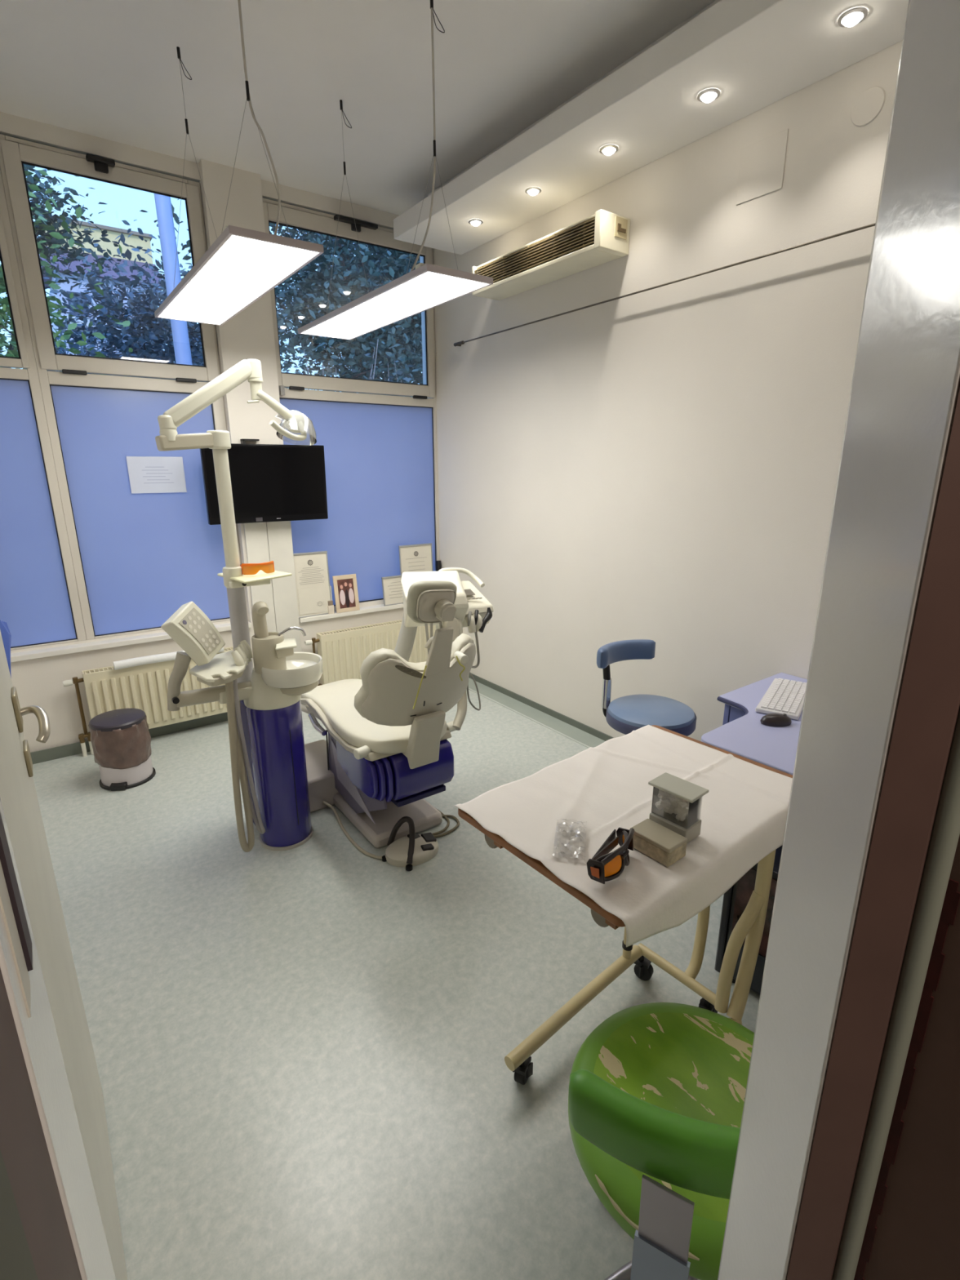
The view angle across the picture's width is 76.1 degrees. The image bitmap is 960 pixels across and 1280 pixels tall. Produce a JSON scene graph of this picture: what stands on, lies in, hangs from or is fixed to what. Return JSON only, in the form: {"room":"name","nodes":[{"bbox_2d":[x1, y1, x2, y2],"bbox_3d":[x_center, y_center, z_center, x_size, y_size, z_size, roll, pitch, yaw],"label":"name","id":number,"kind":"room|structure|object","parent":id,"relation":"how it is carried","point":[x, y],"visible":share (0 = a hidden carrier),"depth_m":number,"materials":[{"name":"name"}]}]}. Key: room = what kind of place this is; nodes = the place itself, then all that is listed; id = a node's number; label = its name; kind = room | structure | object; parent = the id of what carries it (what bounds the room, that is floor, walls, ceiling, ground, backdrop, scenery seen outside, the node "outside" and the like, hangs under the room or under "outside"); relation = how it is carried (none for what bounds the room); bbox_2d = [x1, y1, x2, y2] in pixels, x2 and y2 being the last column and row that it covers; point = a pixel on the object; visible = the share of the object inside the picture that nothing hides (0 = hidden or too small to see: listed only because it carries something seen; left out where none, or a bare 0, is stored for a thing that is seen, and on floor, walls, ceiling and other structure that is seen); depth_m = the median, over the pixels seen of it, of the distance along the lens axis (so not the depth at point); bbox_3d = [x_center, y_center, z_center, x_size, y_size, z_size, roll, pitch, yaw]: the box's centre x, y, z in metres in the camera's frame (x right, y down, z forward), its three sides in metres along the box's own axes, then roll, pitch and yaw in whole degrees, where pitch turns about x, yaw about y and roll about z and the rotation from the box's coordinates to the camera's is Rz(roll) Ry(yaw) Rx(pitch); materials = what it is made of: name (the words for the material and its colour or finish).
{"room":"dental clinic","nodes":[
{"label":"dental clinic","id":0,"kind":"room"},
{"bbox_2d":[0,1149,38,1279],"bbox_3d":[-0.714,0.296,-0.214,1.407,2.750,0.074,-11,19,-34],"label":"wall","id":1,"kind":"structure","parent":0,"point":[16,1263],"depth_m":0.21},
{"bbox_2d":[0,968,81,1279],"bbox_3d":[-0.231,0.173,0.219,0.096,2.750,0.087,-11,19,-34],"label":"door frame","id":2,"kind":"structure","parent":1,"relation":"attached to","point":[24,1148],"depth_m":0.26,"materials":[{"name":"brown wood"}]},
{"bbox_2d":[0,111,404,752],"bbox_3d":[-1.489,-1.094,3.878,3.150,3.220,0.225,-11,19,-34],"label":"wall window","id":3,"kind":"structure","parent":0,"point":[250,334],"depth_m":3.61,"materials":[{"name":"paint"}]},
{"bbox_2d":[0,168,86,650],"bbox_3d":[-2.472,-1.166,3.120,0.425,2.485,0.075,-11,19,-34],"label":"window","id":4,"kind":"structure","parent":3,"relation":"attached to","point":[40,606],"depth_m":3.28,"materials":[{"name":"glass"}]},
{"bbox_2d":[0,133,241,639],"bbox_3d":[-1.919,-1.269,3.481,0.910,2.485,0.115,-11,19,-34],"label":"window","id":5,"kind":"structure","parent":3,"relation":"attached to","point":[137,558],"depth_m":3.48,"materials":[{"name":"paint"}]},
{"bbox_2d":[125,456,186,493],"bbox_3d":[-1.892,-0.969,3.594,0.295,0.205,0.003,-11,19,-34],"label":"paper notice","id":6,"kind":"object","parent":5,"relation":"attached to","point":[147,474],"visible":1,"depth_m":3.59,"materials":[{"name":"white paper"}]},
{"bbox_2d":[30,711,227,764],"bbox_3d":[-1.422,0.448,4.212,2.840,0.070,0.008,-11,19,-34],"label":"baseboard","id":7,"kind":"structure","parent":3,"relation":"attached to","point":[55,753],"depth_m":3.79,"materials":[{"name":"plastic"}]},
{"bbox_2d":[62,646,233,756],"bbox_3d":[-1.908,0.358,3.752,1.018,0.495,0.102,-11,19,-34],"label":"radiator","id":8,"kind":"object","parent":3,"relation":"attached to","point":[144,687],"visible":0.52,"depth_m":3.61,"materials":[{"name":"metal"}]},
{"bbox_2d":[84,647,233,673],"bbox_3d":[-1.875,0.119,3.715,0.886,0.010,0.050,-11,19,-34],"label":"grille","id":9,"kind":"object","parent":8,"relation":"attached to","point":[110,669],"depth_m":3.58,"materials":[{"name":"metal"}]},
{"bbox_2d":[112,646,223,670],"bbox_3d":[-1.851,0.099,3.669,0.596,0.052,0.054,-11,19,-34],"label":"paper roll","id":10,"kind":"object","parent":8,"relation":"on","point":[132,662],"visible":0.64,"depth_m":3.58,"materials":[{"name":"white paper"}]},
{"bbox_2d":[200,438,328,524],"bbox_3d":[-1.336,-0.994,3.829,0.744,0.497,0.122,-11,19,-34],"label":"television","id":11,"kind":"object","parent":3,"relation":"attached to","point":[270,482],"visible":0.92,"depth_m":3.80,"materials":[{"name":"plastic"}]},
{"bbox_2d":[293,551,332,617],"bbox_3d":[-1.153,-0.384,4.224,0.260,0.440,0.036,-11,19,-34],"label":"certificate","id":12,"kind":"object","parent":3,"relation":"on","point":[313,589],"visible":0.98,"depth_m":4.22,"materials":[{"name":"white paper"}]},
{"bbox_2d":[299,566,324,584],"bbox_3d":[-1.156,-0.443,4.205,0.181,0.110,0.006,-11,19,-34],"label":"print","id":13,"kind":"object","parent":12,"relation":"attached to","point":[308,575],"depth_m":4.21},
{"bbox_2d":[327,600,334,613],"bbox_3d":[-1.053,-0.231,4.321,0.042,0.093,0.020,-11,19,-34],"label":"box","id":14,"kind":"object","parent":3,"relation":"on","point":[331,606],"visible":1,"depth_m":4.31,"materials":[{"name":"white cardboard"}]},
{"bbox_2d":[332,573,359,613],"bbox_3d":[-0.954,-0.333,4.373,0.176,0.261,0.043,-11,19,-34],"label":"photo frame","id":15,"kind":"object","parent":3,"relation":"on","point":[345,586],"visible":1,"depth_m":4.37,"materials":[{"name":"beige wood"}]},
{"bbox_2d":[337,578,355,608],"bbox_3d":[-0.955,-0.332,4.375,0.120,0.203,0.030,-11,19,-34],"label":"photo","id":16,"kind":"object","parent":15,"relation":"attached to","point":[346,588],"depth_m":4.37},
{"bbox_2d":[262,197,439,605],"bbox_3d":[-0.806,-1.489,4.255,1.193,2.487,0.115,-11,19,-34],"label":"window","id":17,"kind":"structure","parent":3,"relation":"attached to","point":[380,451],"depth_m":4.36,"materials":[{"name":"glass"}]},
{"bbox_2d":[304,619,435,685],"bbox_3d":[-0.780,0.133,4.541,1.028,0.495,0.093,-11,19,-34],"label":"radiator","id":18,"kind":"object","parent":3,"relation":"attached to","point":[343,652],"visible":0.44,"depth_m":4.40,"materials":[{"name":"metal"}]},
{"bbox_2d":[319,620,402,635],"bbox_3d":[-0.740,-0.106,4.504,0.908,0.010,0.050,-11,19,-34],"label":"grille","id":19,"kind":"object","parent":18,"relation":"attached to","point":[396,624],"depth_m":4.43,"materials":[{"name":"metal"}]},
{"bbox_2d":[381,574,403,606],"bbox_3d":[-0.614,-0.379,4.617,0.260,0.215,0.035,-11,19,-34],"label":"certificate","id":20,"kind":"object","parent":3,"relation":"on","point":[392,587],"visible":0.54,"depth_m":4.58,"materials":[{"name":"white paper"}]},
{"bbox_2d":[398,542,432,574],"bbox_3d":[-0.486,-0.519,4.717,0.285,0.430,0.031,-11,19,-34],"label":"certificate","id":21,"kind":"object","parent":3,"relation":"on","point":[412,557],"visible":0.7,"depth_m":4.68,"materials":[{"name":"white paper"}]},
{"bbox_2d":[435,560,441,571],"bbox_3d":[-0.325,-0.484,4.854,0.044,0.291,0.045,-11,19,-34],"label":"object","id":22,"kind":"structure","parent":3,"relation":"on","point":[438,566],"depth_m":4.81,"materials":[{"name":"black plastic"}]},
{"bbox_2d":[0,0,715,215],"bbox_3d":[-0.432,-2.262,1.884,3.350,0.100,4.170,-11,19,-34],"label":"ceiling","id":23,"kind":"structure","parent":0,"point":[108,69],"depth_m":2.61,"materials":[{"name":"paint"}]},
{"bbox_2d":[154,0,323,325],"bbox_3d":[-1.028,-1.852,2.338,0.300,0.930,1.320,-11,19,-34],"label":"pendant light","id":24,"kind":"object","parent":23,"relation":"hanging from","point":[242,265],"visible":1,"depth_m":2.23,"materials":[{"name":"white plastic"}]},
{"bbox_2d":[158,235,318,324],"bbox_3d":[-1.027,-1.409,2.462,0.278,0.004,1.298,-11,19,-34],"label":"diffuser","id":25,"kind":"object","parent":24,"relation":"attached to","point":[236,271],"depth_m":2.28,"materials":[{"name":"white plastic"}]},
{"bbox_2d":[297,0,493,339],"bbox_3d":[-0.458,-1.954,2.693,0.300,0.930,1.320,-11,19,-34],"label":"pendant light","id":26,"kind":"object","parent":23,"relation":"hanging from","point":[425,287],"visible":1,"depth_m":2.60,"materials":[{"name":"white plastic"}]},
{"bbox_2d":[302,271,486,338],"bbox_3d":[-0.457,-1.511,2.817,0.278,0.004,1.298,-11,19,-34],"label":"diffuser","id":27,"kind":"object","parent":26,"relation":"attached to","point":[413,293],"depth_m":2.66,"materials":[{"name":"white plastic"}]},
{"bbox_2d":[393,0,908,254],"bbox_3d":[0.718,-2.236,2.466,0.500,0.270,3.560,-11,19,-34],"label":"soffit","id":28,"kind":"structure","parent":23,"relation":"attached to","point":[757,54],"depth_m":2.39,"materials":[{"name":"paint"}]},
{"bbox_2d":[468,218,483,226],"bbox_3d":[-0.025,-2.368,3.486,0.082,0.021,0.082,-11,19,-34],"label":"recessed light","id":29,"kind":"object","parent":28,"relation":"attached to","point":[475,222],"visible":1,"depth_m":3.47,"materials":[{"name":"silver metal"}]},
{"bbox_2d":[524,186,541,195],"bbox_3d":[0.269,-2.260,3.095,0.082,0.021,0.082,-11,19,-34],"label":"recessed light","id":30,"kind":"object","parent":28,"relation":"attached to","point":[532,191],"visible":1,"depth_m":3.08,"materials":[{"name":"silver metal"}]},
{"bbox_2d":[599,144,618,155],"bbox_3d":[0.567,-2.149,2.697,0.082,0.021,0.082,-11,19,-34],"label":"recessed light","id":31,"kind":"object","parent":28,"relation":"attached to","point":[608,149],"visible":1,"depth_m":2.68,"materials":[{"name":"silver metal"}]},
{"bbox_2d":[697,88,719,102],"bbox_3d":[0.860,-2.040,2.307,0.082,0.021,0.082,-11,19,-34],"label":"recessed light","id":32,"kind":"object","parent":28,"relation":"attached to","point":[707,95],"visible":1,"depth_m":2.29,"materials":[{"name":"silver metal"}]},
{"bbox_2d":[837,7,867,26],"bbox_3d":[1.159,-1.929,1.909,0.082,0.021,0.082,-11,19,-34],"label":"recessed light","id":33,"kind":"object","parent":28,"relation":"attached to","point":[851,17],"visible":1,"depth_m":1.90,"materials":[{"name":"silver metal"}]},
{"bbox_2d":[32,688,759,1279],"bbox_3d":[0.100,1.128,2.086,3.350,0.100,5.850,-11,19,-34],"label":"floor","id":34,"kind":"structure","parent":0,"point":[300,1052],"depth_m":1.83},
{"bbox_2d":[88,708,155,791],"bbox_3d":[-1.891,0.570,3.243,0.268,0.362,0.284,-11,19,-34],"label":"pedal bin","id":35,"kind":"object","parent":34,"relation":"on","point":[121,739],"visible":1,"depth_m":3.16,"materials":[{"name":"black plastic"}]},
{"bbox_2d":[155,359,323,852],"bbox_3d":[-0.930,-0.079,2.501,0.725,2.006,0.455,-11,19,-34],"label":"dental unit","id":36,"kind":"object","parent":34,"relation":"on","point":[263,700],"visible":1,"depth_m":2.48,"materials":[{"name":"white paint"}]},
{"bbox_2d":[217,569,292,583],"bbox_3d":[-0.932,-0.271,2.562,0.227,0.011,0.267,-15,21,-42],"label":"tray","id":37,"kind":"object","parent":36,"relation":"on","point":[260,576],"depth_m":2.49,"materials":[{"name":"white plastic"}]},
{"bbox_2d":[247,377,262,400],"bbox_3d":[-0.876,-0.985,2.399,0.056,0.085,0.056,-11,19,-34],"label":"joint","id":38,"kind":"object","parent":36,"relation":"attached to","point":[255,385],"depth_m":2.38,"materials":[{"name":"white plastic"}]},
{"bbox_2d":[240,560,274,574],"bbox_3d":[-0.934,-0.305,2.560,0.131,0.047,0.116,-11,19,-34],"label":"glasses","id":39,"kind":"object","parent":36,"relation":"on","point":[268,566],"visible":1,"depth_m":2.51,"materials":[{"name":"plastic"}]},
{"bbox_2d":[251,601,297,650],"bbox_3d":[-0.831,-0.067,2.491,0.146,0.186,0.172,-11,19,-34],"label":"faucet","id":40,"kind":"object","parent":36,"relation":"on","point":[264,640],"depth_m":2.48,"materials":[{"name":"white plastic"}]},
{"bbox_2d":[276,648,293,658],"bbox_3d":[-0.796,0.044,2.499,0.067,0.040,0.084,-6,17,-20],"label":"shelf","id":41,"kind":"object","parent":36,"relation":"attached to","point":[282,653],"depth_m":2.47,"materials":[{"name":"white plastic"}]},
{"bbox_2d":[261,652,323,688],"bbox_3d":[-0.785,0.129,2.560,0.254,0.090,0.254,-11,19,-34],"label":"bowl","id":42,"kind":"object","parent":36,"relation":"on","point":[300,670],"depth_m":2.48,"materials":[{"name":"ceramic"}]},
{"bbox_2d":[269,409,316,445],"bbox_3d":[-0.768,-0.860,2.479,0.216,0.137,0.186,-11,19,-34],"label":"lamp","id":43,"kind":"object","parent":36,"relation":"attached to","point":[295,421],"depth_m":2.47,"materials":[{"name":"white plastic"}]},
{"bbox_2d":[300,581,480,859],"bbox_3d":[-0.503,0.220,2.885,0.657,1.221,1.498,-11,19,-34],"label":"dental chair","id":44,"kind":"object","parent":34,"relation":"on","point":[387,749],"visible":0.92,"depth_m":2.52,"materials":[{"name":"beige leather"}]},
{"bbox_2d":[395,665,426,678],"bbox_3d":[-0.251,0.118,2.249,0.128,0.075,0.013,-11,19,-33],"label":"vent","id":45,"kind":"object","parent":44,"relation":"attached to","point":[401,671],"depth_m":2.25,"materials":[{"name":"beige plastic"}]},
{"bbox_2d":[382,808,459,871],"bbox_3d":[-0.243,0.812,2.713,0.211,0.172,0.437,9,18,30],"label":"foot pedal","id":46,"kind":"object","parent":34,"relation":"on","point":[413,849],"visible":0.98,"depth_m":2.60,"materials":[{"name":"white plastic"}]},
{"bbox_2d":[394,567,493,668],"bbox_3d":[-0.207,0.229,3.002,0.549,1.138,0.467,-11,19,-34],"label":"console","id":47,"kind":"object","parent":34,"relation":"on","point":[474,611],"visible":0.54,"depth_m":2.80,"materials":[{"name":"grey plastic"}]},
{"bbox_2d":[457,724,792,1084],"bbox_3d":[0.425,0.779,1.704,0.830,0.775,0.525,-13,20,-37],"label":"table","id":48,"kind":"object","parent":34,"relation":"on","point":[750,925],"visible":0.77,"depth_m":1.73,"materials":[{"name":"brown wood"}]},
{"bbox_2d":[454,724,792,946],"bbox_3d":[0.415,0.447,1.592,0.803,0.108,0.551,-13,20,-37],"label":"table cloth","id":49,"kind":"object","parent":48,"relation":"on","point":[743,814],"visible":0.85,"depth_m":1.49,"materials":[{"name":"fabric"}]},
{"bbox_2d":[553,818,586,857],"bbox_3d":[0.205,0.444,1.389,0.070,0.019,0.150,3,16,11],"label":"plastic wrap","id":50,"kind":"object","parent":49,"relation":"on","point":[579,835],"visible":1,"depth_m":1.40,"materials":[{"name":"clear plastic"}]},
{"bbox_2d":[586,826,634,884],"bbox_3d":[0.282,0.449,1.286,0.060,0.066,0.152,11,19,34],"label":"glasses","id":51,"kind":"object","parent":49,"relation":"on","point":[604,866],"visible":1,"depth_m":1.26,"materials":[{"name":"black plastic"}]},
{"bbox_2d":[630,818,687,866],"bbox_3d":[0.391,0.445,1.350,0.066,0.044,0.104,-12,20,-37],"label":"box","id":52,"kind":"object","parent":49,"relation":"on","point":[654,840],"visible":0.84,"depth_m":1.33,"materials":[{"name":"beige cardboard"}]},
{"bbox_2d":[648,812,701,844],"bbox_3d":[0.451,0.427,1.421,0.068,0.040,0.096,-13,20,-39],"label":"box","id":53,"kind":"object","parent":49,"relation":"on","point":[692,832],"visible":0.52,"depth_m":1.39,"materials":[{"name":"beige plastic"}]},
{"bbox_2d":[648,772,708,829],"bbox_3d":[0.451,0.369,1.405,0.072,0.078,0.112,-13,20,-39],"label":"clear container","id":54,"kind":"object","parent":53,"relation":"on","point":[672,794],"visible":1,"depth_m":1.39,"materials":[{"name":"plastic"}]},
{"bbox_2d":[596,639,696,736],"bbox_3d":[0.763,0.426,2.814,0.518,0.765,0.494,-11,19,-34],"label":"stool","id":55,"kind":"object","parent":34,"relation":"on","point":[626,714],"visible":0.66,"depth_m":2.77,"materials":[{"name":"leather"}]},
{"bbox_2d":[568,1002,754,1279],"bbox_3d":[0.375,0.952,1.138,0.538,0.660,0.471,-11,19,-34],"label":"stool","id":56,"kind":"object","parent":34,"relation":"on","point":[656,1093],"visible":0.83,"depth_m":0.97,"materials":[{"name":"plastic"}]},
{"bbox_2d":[714,844,782,995],"bbox_3d":[0.991,0.897,1.855,0.210,0.465,0.445,-14,21,-40],"label":"case","id":57,"kind":"object","parent":34,"relation":"on","point":[735,900],"visible":0.14,"depth_m":1.89,"materials":[{"name":"black plastic"}]},
{"bbox_2d":[701,672,807,774],"bbox_3d":[1.219,0.656,2.219,0.885,0.730,0.850,-11,19,-34],"label":"computer desk","id":58,"kind":"object","parent":34,"relation":"on","point":[742,733],"visible":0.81,"depth_m":2.08,"materials":[{"name":"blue laminate"}]},
{"bbox_2d":[760,713,791,726],"bbox_3d":[1.042,0.276,2.155,0.108,0.037,0.062,-1,16,-1],"label":"computer mouse","id":59,"kind":"object","parent":58,"relation":"on","point":[771,719],"visible":1,"depth_m":2.14,"materials":[{"name":"grey plastic"}]},
{"bbox_2d":[755,678,806,719],"bbox_3d":[1.184,0.220,2.374,0.144,0.024,0.400,10,19,33],"label":"keyboard","id":60,"kind":"object","parent":58,"relation":"on","point":[786,696],"visible":0.96,"depth_m":2.32,"materials":[{"name":"white plastic"}]},
{"bbox_2d":[419,40,902,741],"bbox_3d":[0.853,-0.917,3.223,0.150,3.220,4.169,-11,19,-34],"label":"wall","id":61,"kind":"structure","parent":0,"point":[660,464],"depth_m":2.96,"materials":[{"name":"paint"}]},
{"bbox_2d":[468,677,604,747],"bbox_3d":[0.481,0.539,3.944,0.092,0.028,2.660,-11,19,-34],"label":"trim","id":62,"kind":"structure","parent":61,"relation":"attached to","point":[566,729],"depth_m":4.08,"materials":[{"name":"grey plastic"}]},
{"bbox_2d":[468,673,613,741],"bbox_3d":[0.495,0.501,4.002,0.008,0.070,2.650,-11,19,-34],"label":"baseboard","id":63,"kind":"structure","parent":61,"relation":"attached to","point":[600,735],"depth_m":4.07,"materials":[{"name":"plastic"}]},
{"bbox_2d":[471,208,630,300],"bbox_3d":[0.342,-2.051,3.318,0.204,0.155,1.049,-11,19,-34],"label":"air conditioner","id":64,"kind":"object","parent":61,"relation":"attached to","point":[602,237],"visible":0.96,"depth_m":3.14,"materials":[{"name":"white plastic"}]},
{"bbox_2d":[474,217,595,283],"bbox_3d":[0.263,-2.045,3.279,0.020,0.120,0.980,-11,19,-34],"label":"grille","id":65,"kind":"object","parent":64,"relation":"attached to","point":[578,237],"depth_m":3.19,"materials":[{"name":"black metal"}]},
{"bbox_2d":[617,223,626,233],"bbox_3d":[0.677,-1.965,2.925,0.055,0.030,0.005,-11,19,-34],"label":"switch","id":66,"kind":"object","parent":64,"relation":"attached to","point":[621,228],"depth_m":2.93,"materials":[{"name":"beige plastic"}]},
{"bbox_2d":[453,222,875,346],"bbox_3d":[0.808,-1.657,2.899,0.051,0.021,3.300,-11,19,-34],"label":"wire","id":67,"kind":"object","parent":61,"relation":"attached to","point":[457,344],"visible":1,"depth_m":2.70,"materials":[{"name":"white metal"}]},
{"bbox_2d":[736,128,788,204],"bbox_3d":[1.117,-1.873,2.434,0.004,0.195,0.195,-11,19,-34],"label":"hatch","id":68,"kind":"object","parent":61,"relation":"attached to","point":[762,164],"visible":1,"depth_m":2.43,"materials":[{"name":"paint"}]},
{"bbox_2d":[850,86,885,126],"bbox_3d":[1.341,-1.845,2.120,0.004,0.110,0.109,-11,19,-34],"label":"round cover plate","id":69,"kind":"object","parent":61,"relation":"attached to","point":[874,97],"visible":1,"depth_m":2.12,"materials":[{"name":"paint"}]},
{"bbox_2d":[862,835,959,1279],"bbox_3d":[1.251,-0.054,1.010,2.316,2.750,0.074,-11,19,-34],"label":"door","id":70,"kind":"structure","parent":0,"point":[917,1234],"depth_m":0.42,"materials":[{"name":"brown wood"}]},
{"bbox_2d":[786,389,959,1279],"bbox_3d":[0.280,0.123,0.393,0.082,2.750,0.021,-11,19,-34],"label":"trim","id":71,"kind":"structure","parent":70,"relation":"attached to","point":[929,704],"depth_m":0.38,"materials":[{"name":"brown wood"}]},
{"bbox_2d":[831,708,959,1279],"bbox_3d":[0.285,0.127,0.378,0.014,2.750,0.014,-11,19,-34],"label":"trim","id":72,"kind":"structure","parent":70,"relation":"attached to","point":[945,833],"depth_m":0.41,"materials":[{"name":"paint"}]},
{"bbox_2d":[853,878,959,1279],"bbox_3d":[0.300,0.801,0.566,0.002,1.350,0.008,-11,19,-34],"label":"trim","id":73,"kind":"structure","parent":70,"relation":"attached to","point":[952,897],"depth_m":0.42,"materials":[{"name":"red paint"}]},
{"bbox_3d":[0.770,-0.257,0.870,3.150,3.220,0.305,-11,19,-34],"label":"wall door","id":74,"kind":"structure","parent":0,"visible":0},
{"bbox_2d":[0,798,115,1279],"bbox_3d":[-0.274,0.145,0.317,0.050,2.750,0.127,-11,19,-34],"label":"door frame","id":75,"kind":"structure","parent":74,"relation":"attached to","point":[37,1033],"depth_m":0.35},
{"bbox_2d":[0,812,32,1017],"bbox_3d":[-0.246,-0.015,0.279,0.003,0.420,0.054,-11,19,-34],"label":"strike plate","id":76,"kind":"object","parent":75,"relation":"attached to","point":[11,901],"visible":1,"depth_m":0.32,"materials":[{"name":"paint"}]},
{"bbox_2d":[717,0,959,1279],"bbox_3d":[0.262,0.109,0.442,0.112,2.750,0.083,-11,19,-34],"label":"door frame","id":77,"kind":"structure","parent":74,"relation":"attached to","point":[905,387],"depth_m":0.39,"materials":[{"name":"white paint"}]},
{"bbox_3d":[-1.667,-0.469,1.651,0.150,3.220,3.864,-11,19,-34],"label":"wall","id":78,"kind":"structure","parent":0,"visible":0},
{"bbox_2d":[0,619,11,678],"bbox_3d":[-2.218,0.060,2.830,0.114,0.369,0.473,-11,19,-34],"label":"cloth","id":79,"kind":"object","parent":78,"relation":"attached to","point":[5,632],"visible":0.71,"depth_m":2.70,"materials":[{"name":"fabric"}]},
{"bbox_3d":[-0.442,-0.090,0.288,0.177,3.220,0.394,-11,19,-34],"label":"wall","id":80,"kind":"structure","parent":0,"visible":0},
{"bbox_2d":[0,630,127,1279],"bbox_3d":[-0.738,0.010,0.919,0.093,2.672,0.911,-11,19,-34],"label":"door","id":81,"kind":"structure","parent":80,"relation":"in","point":[18,794],"depth_m":1.11,"materials":[{"name":"paint"}]},
{"label":"outside","id":82,"kind":"structure","parent":0,"visible":0},
{"bbox_3d":[-13.531,-11.015,47.368,85.000,0.100,85.400,-11,19,-34],"label":"ground","id":83,"kind":"structure","parent":82,"visible":0},
{"bbox_2d":[0,164,119,368],"bbox_3d":[-5.759,-3.164,6.866,3.020,6.638,2.602,-2,16,-8],"label":"tree","id":84,"kind":"object","parent":83,"relation":"on","point":[51,219],"visible":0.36,"depth_m":6.97,"materials":[{"name":"green plant"}]},
{"bbox_2d":[0,167,142,374],"bbox_3d":[-5.211,-2.469,5.598,4.424,5.986,4.634,-11,19,-34],"label":"tree","id":85,"kind":"object","parent":83,"relation":"on","point":[4,303],"visible":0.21,"depth_m":6.03,"materials":[{"name":"green plant"}]},
{"bbox_2d":[39,217,164,376],"bbox_3d":[-21.102,-14.815,34.991,5.200,13.950,10.200,-11,19,-34],"label":"building","id":86,"kind":"structure","parent":83,"relation":"on","point":[134,240],"depth_m":30.93,"materials":[{"name":"beige concrete"}]},
{"bbox_2d":[0,202,204,382],"bbox_3d":[-6.168,-4.110,11.515,5.837,5.957,5.455,3,16,10],"label":"tree","id":87,"kind":"object","parent":83,"relation":"on","point":[144,320],"visible":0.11,"depth_m":9.53,"materials":[{"name":"green plant"}]},
{"bbox_2d":[154,193,192,364],"bbox_3d":[-3.015,-2.169,6.100,0.485,5.101,0.200,-11,19,-34],"label":"lamp post","id":88,"kind":"object","parent":83,"relation":"on","point":[162,203],"visible":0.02,"depth_m":5.75,"materials":[{"name":"metal"}]},
{"bbox_2d":[93,250,298,373],"bbox_3d":[-7.954,-6.804,17.727,5.969,7.791,5.642,0,16,2],"label":"tree","id":89,"kind":"object","parent":83,"relation":"on","point":[194,332],"visible":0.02,"depth_m":16.16,"materials":[{"name":"green plant"}]},
{"bbox_2d":[117,199,422,396],"bbox_3d":[-1.665,-4.304,9.265,5.046,7.514,5.720,14,21,41],"label":"tree","id":90,"kind":"object","parent":83,"relation":"on","point":[343,289],"visible":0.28,"depth_m":8.17,"materials":[{"name":"green plant"}]},
{"bbox_2d":[270,224,414,380],"bbox_3d":[-3.009,-7.797,15.263,7.413,11.002,8.705,0,16,1],"label":"tree","id":91,"kind":"object","parent":83,"relation":"on","point":[273,231],"visible":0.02,"depth_m":13.65,"materials":[{"name":"green plant"}]},
{"bbox_2d":[278,281,422,394],"bbox_3d":[-1.787,-1.970,7.330,2.284,4.056,2.048,-2,16,-6],"label":"shrub","id":92,"kind":"object","parent":83,"relation":"on","point":[281,337],"visible":0.06,"depth_m":6.91,"materials":[{"name":"green plant"}]},
{"bbox_2d":[298,230,422,384],"bbox_3d":[-0.468,-5.330,11.679,6.509,8.176,5.848,3,16,10],"label":"tree","id":93,"kind":"object","parent":83,"relation":"on","point":[301,230],"visible":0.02,"depth_m":10.42,"materials":[{"name":"green plant"}]},
{"bbox_2d":[325,342,422,395],"bbox_3d":[-0.947,-2.246,8.408,2.501,4.000,2.066,-11,19,-34],"label":"shrub","id":94,"kind":"object","parent":83,"relation":"on","point":[399,372],"visible":0.04,"depth_m":7.75,"materials":[{"name":"plant"}]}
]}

